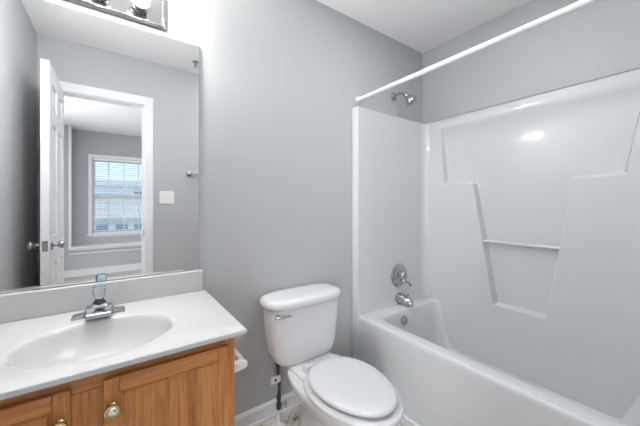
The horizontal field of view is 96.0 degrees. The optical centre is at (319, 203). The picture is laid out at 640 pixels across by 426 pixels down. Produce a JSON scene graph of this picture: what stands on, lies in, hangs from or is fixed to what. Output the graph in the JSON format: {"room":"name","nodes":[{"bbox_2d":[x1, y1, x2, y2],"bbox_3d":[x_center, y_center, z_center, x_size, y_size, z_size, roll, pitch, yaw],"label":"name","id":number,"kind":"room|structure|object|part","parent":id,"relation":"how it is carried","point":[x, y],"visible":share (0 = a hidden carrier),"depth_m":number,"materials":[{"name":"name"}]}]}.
{"room":"bathroom","nodes":[
{"label":"bathroom","id":0,"kind":"room"},
{"bbox_2d":[3,0,422,415],"bbox_3d":[-0.216,-0.040,1.707,2.770,2.540,0.100,0,0,-35],"label":"wall","id":1,"kind":"structure","parent":0,"point":[280,81],"depth_m":1.62,"materials":[{"name":"grey paint"}]},
{"bbox_2d":[0,0,198,293],"bbox_3d":[-0.904,-0.222,1.150,0.796,1.067,0.007,0,0,-35],"label":"wall mirror","id":2,"kind":"object","parent":1,"relation":"attached to","point":[99,116],"visible":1,"depth_m":1.15,"materials":[{"name":"clear glass"}]},
{"bbox_2d":[0,269,202,323],"bbox_3d":[-0.894,0.364,1.148,0.815,0.100,0.021,0,0,-35],"label":"backsplash","id":3,"kind":"structure","parent":1,"relation":"attached to","point":[17,306],"depth_m":1.12,"materials":[{"name":"white stone"}]},
{"bbox_2d":[66,0,165,30],"bbox_3d":[-0.858,-0.850,1.115,0.478,0.140,0.117,0,0,-35],"label":"vanity light bar","id":4,"kind":"object","parent":1,"relation":"attached to","point":[152,13],"visible":1,"depth_m":1.21,"materials":[{"name":"grey metal"}]},
{"bbox_2d":[132,0,150,10],"bbox_3d":[-0.741,-0.850,1.191,0.073,0.073,0.104,0,0,-35],"label":"bulb","id":5,"kind":"object","parent":4,"relation":"attached to","point":[137,5],"depth_m":1.21,"materials":[{"name":"white glass"}]},
{"bbox_2d":[235,391,299,425],"bbox_3d":[-0.176,1.136,1.657,0.979,0.088,0.026,0,0,-35],"label":"baseboard","id":6,"kind":"structure","parent":1,"relation":"attached to","point":[258,415],"depth_m":1.57,"materials":[{"name":"white paint"}]},
{"bbox_2d":[391,92,416,105],"bbox_3d":[0.628,-0.786,2.142,0.083,0.136,0.185,0,0,-44],"label":"shower","id":7,"kind":"object","parent":1,"relation":"attached to","point":[410,99],"visible":1,"depth_m":2.10,"materials":[{"name":"silver metal"}]},
{"bbox_3d":[0.597,-0.814,2.154,0.024,0.045,0.114,0,0,-38],"label":"shower arm","id":8,"kind":"part","parent":7,"relation":"part of","materials":[{"name":"silver metal"}]},
{"bbox_2d":[356,0,600,102],"bbox_3d":[0.696,-0.717,1.375,0.040,0.040,1.499,0,0,-35],"label":"shower curtain rod","id":9,"kind":"object","parent":1,"relation":"attached to","point":[580,4],"visible":1,"depth_m":1.27,"materials":[{"name":"white paint"}]},
{"bbox_2d":[258,406,412,425],"bbox_3d":[0.248,1.205,1.055,2.570,0.050,1.500,0,0,-35],"label":"floor","id":10,"kind":"structure","parent":0,"point":[291,418],"depth_m":1.57,"materials":[{"name":"tile"}]},
{"bbox_2d":[0,337,234,425],"bbox_3d":[-0.743,0.805,0.920,0.795,0.749,0.564,0,0,-35],"label":"vanity cabinet","id":11,"kind":"object","parent":10,"relation":"on","point":[195,386],"visible":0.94,"depth_m":0.81,"materials":[{"name":"brown wood"}]},
{"bbox_3d":[-0.766,0.479,0.609,0.296,0.042,0.018,0,0,-35],"label":"rail","id":12,"kind":"part","parent":11,"relation":"part of","materials":[{"name":"brown wood"}]},
{"bbox_3d":[-0.766,0.766,0.609,0.296,0.533,0.014,0,0,-35],"label":"panel","id":13,"kind":"part","parent":11,"relation":"part of","materials":[{"name":"brown wood"}]},
{"bbox_3d":[-0.621,0.531,0.684,0.036,0.036,0.027,0,0,-35],"label":"knob","id":14,"kind":"part","parent":11,"relation":"part of","materials":[{"name":"gold metal"}]},
{"bbox_3d":[-0.614,0.456,0.740,0.705,0.049,0.018,0,0,-35],"label":"frame rail","id":15,"kind":"part","parent":11,"relation":"part of","materials":[{"name":"brown wood"}]},
{"bbox_3d":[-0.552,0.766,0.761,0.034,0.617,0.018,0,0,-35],"label":"cabinet door","id":16,"kind":"part","parent":11,"relation":"part of","materials":[{"name":"brown wood"}]},
{"bbox_3d":[-0.527,0.531,0.731,0.025,0.025,0.006,0,0,-35],"label":"knob","id":17,"kind":"part","parent":11,"relation":"part of","materials":[{"name":"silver metal"}]},
{"bbox_3d":[-0.537,0.531,0.744,0.036,0.036,0.027,0,0,-35],"label":"knob","id":18,"kind":"part","parent":11,"relation":"part of","materials":[{"name":"gold metal"}]},
{"bbox_2d":[0,269,246,400],"bbox_3d":[-0.736,0.428,0.935,0.825,0.228,0.551,0,0,-35],"label":"countertop","id":19,"kind":"structure","parent":11,"relation":"on","point":[41,347],"depth_m":1.00,"materials":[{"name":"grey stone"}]},
{"bbox_2d":[71,284,124,320],"bbox_3d":[-0.807,0.356,1.053,0.160,0.112,0.102,0,0,-35],"label":"sink faucet","id":20,"kind":"object","parent":19,"relation":"on","point":[100,308],"visible":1,"depth_m":1.05,"materials":[{"name":"silver metal"}]},
{"bbox_3d":[-0.793,0.393,1.033,0.076,0.027,0.050,0,0,-35],"label":"spout","id":21,"kind":"part","parent":20,"relation":"part of","materials":[{"name":"silver metal"}]},
{"bbox_3d":[-0.823,0.329,1.075,0.047,0.050,0.045,0,0,-35],"label":"acrylic knob","id":22,"kind":"part","parent":20,"relation":"part of","materials":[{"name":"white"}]},
{"bbox_3d":[-0.432,0.479,0.846,0.259,0.042,0.018,0,0,-35],"label":"rail","id":23,"kind":"part","parent":11,"relation":"part of","materials":[{"name":"brown wood"}]},
{"bbox_3d":[-0.432,0.766,0.846,0.259,0.533,0.014,0,0,-35],"label":"panel","id":24,"kind":"part","parent":11,"relation":"part of","materials":[{"name":"brown wood"}]},
{"bbox_2d":[235,349,246,371],"bbox_3d":[-0.331,0.572,1.082,0.062,0.039,0.164,0,0,-35],"label":"toilet paper holder","id":25,"kind":"object","parent":11,"relation":"attached to","point":[240,363],"visible":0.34,"depth_m":1.03,"materials":[{"name":"white plastic"}]},
{"bbox_3d":[-0.290,0.572,1.025,0.062,0.039,0.024,0,0,-35],"label":"post","id":26,"kind":"part","parent":25,"relation":"part of","materials":[{"name":"white plastic"}]},
{"bbox_2d":[260,283,403,425],"bbox_3d":[0.056,0.828,1.367,0.466,0.704,0.757,0,0,-35],"label":"toilet","id":27,"kind":"object","parent":10,"relation":"on","point":[300,322],"visible":1,"depth_m":1.39,"materials":[{"name":"white ceramic"}]},
{"bbox_2d":[271,363,286,425],"bbox_3d":[-0.216,1.004,1.535,0.082,0.351,0.072,0,0,-5],"label":"water supply line","id":28,"kind":"object","parent":27,"relation":"attached to","point":[276,379],"visible":0.92,"depth_m":1.53,"materials":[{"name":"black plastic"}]},
{"bbox_3d":[-0.177,0.546,1.392,0.084,0.022,0.026,0,0,-35],"label":"flush handle","id":29,"kind":"part","parent":27,"relation":"part of","materials":[{"name":"silver metal"}]},
{"bbox_3d":[-0.097,0.501,1.581,0.466,0.050,0.232,0,0,-35],"label":"tank lid","id":30,"kind":"part","parent":27,"relation":"part of","materials":[{"name":"white ceramic"}]},
{"bbox_3d":[-0.099,0.675,1.579,0.425,0.306,0.200,0,0,-35],"label":"tank","id":31,"kind":"part","parent":27,"relation":"part of","materials":[{"name":"white ceramic"}]},
{"bbox_3d":[0.083,1.004,1.339,0.366,0.351,0.647,0,0,-35],"label":"bowl","id":32,"kind":"part","parent":27,"relation":"part of","materials":[{"name":"white ceramic"}]},
{"bbox_3d":[0.138,0.783,1.262,0.328,0.027,0.436,0,0,-35],"label":"seat","id":33,"kind":"part","parent":27,"relation":"part of","materials":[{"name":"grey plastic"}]},
{"bbox_3d":[0.142,0.814,1.256,0.370,0.018,0.477,0,0,-35],"label":"seat","id":34,"kind":"part","parent":27,"relation":"part of","materials":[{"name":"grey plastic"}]},
{"bbox_2d":[352,66,639,425],"bbox_3d":[0.971,0.263,1.574,0.790,1.835,1.494,0,0,-35],"label":"bathtub","id":35,"kind":"object","parent":10,"relation":"on","point":[513,225],"visible":0.94,"depth_m":1.73,"materials":[{"name":"white plastic"}]},
{"bbox_3d":[0.554,0.266,2.155,0.785,1.828,0.056,0,0,-35],"label":"panel","id":36,"kind":"part","parent":35,"relation":"part of","materials":[{"name":"white plastic"}]},
{"bbox_2d":[391,263,411,286],"bbox_3d":[0.607,0.528,2.115,0.176,0.176,0.071,0,0,-35],"label":"shower valve","id":37,"kind":"object","parent":35,"relation":"attached to","point":[399,273],"visible":1,"depth_m":2.11,"materials":[{"name":"silver metal"}]},
{"bbox_2d":[395,292,413,305],"bbox_3d":[0.618,0.692,2.087,0.073,0.086,0.130,0,0,-35],"label":"tub spout","id":38,"kind":"object","parent":35,"relation":"on","point":[401,298],"visible":1,"depth_m":2.07,"materials":[{"name":"silver metal"}]},
{"bbox_3d":[0.589,0.808,1.999,0.068,0.068,0.019,0,0,-35],"label":"overflow plate","id":39,"kind":"part","parent":35,"relation":"part of","materials":[{"name":"silver metal"}]},
{"bbox_2d":[403,414,419,425],"bbox_3d":[0.652,1.171,1.327,0.016,0.017,1.470,0,0,-35],"label":"trim","id":40,"kind":"structure","parent":35,"relation":"attached to","point":[405,417],"depth_m":1.55,"materials":[{"name":"white paint"}]},
{"bbox_2d":[358,296,639,425],"bbox_3d":[0.987,0.960,1.548,0.785,0.440,1.435,0,0,-35],"label":"tub","id":41,"kind":"object","parent":35,"relation":"in","point":[449,363],"depth_m":1.55,"materials":[{"name":"white plastic"}]},
{"bbox_2d":[316,0,530,53],"bbox_3d":[0.280,-1.285,1.011,2.570,0.050,1.610,0,0,-35],"label":"ceiling","id":42,"kind":"structure","parent":0,"point":[422,26],"depth_m":1.92,"materials":[{"name":"white paint"}]},
{"bbox_2d":[423,0,639,122],"bbox_3d":[1.367,-0.040,1.786,0.100,2.540,1.610,0,0,-35],"label":"wall","id":43,"kind":"structure","parent":0,"point":[600,38],"depth_m":1.78,"materials":[{"name":"grey paint"}]}
]}

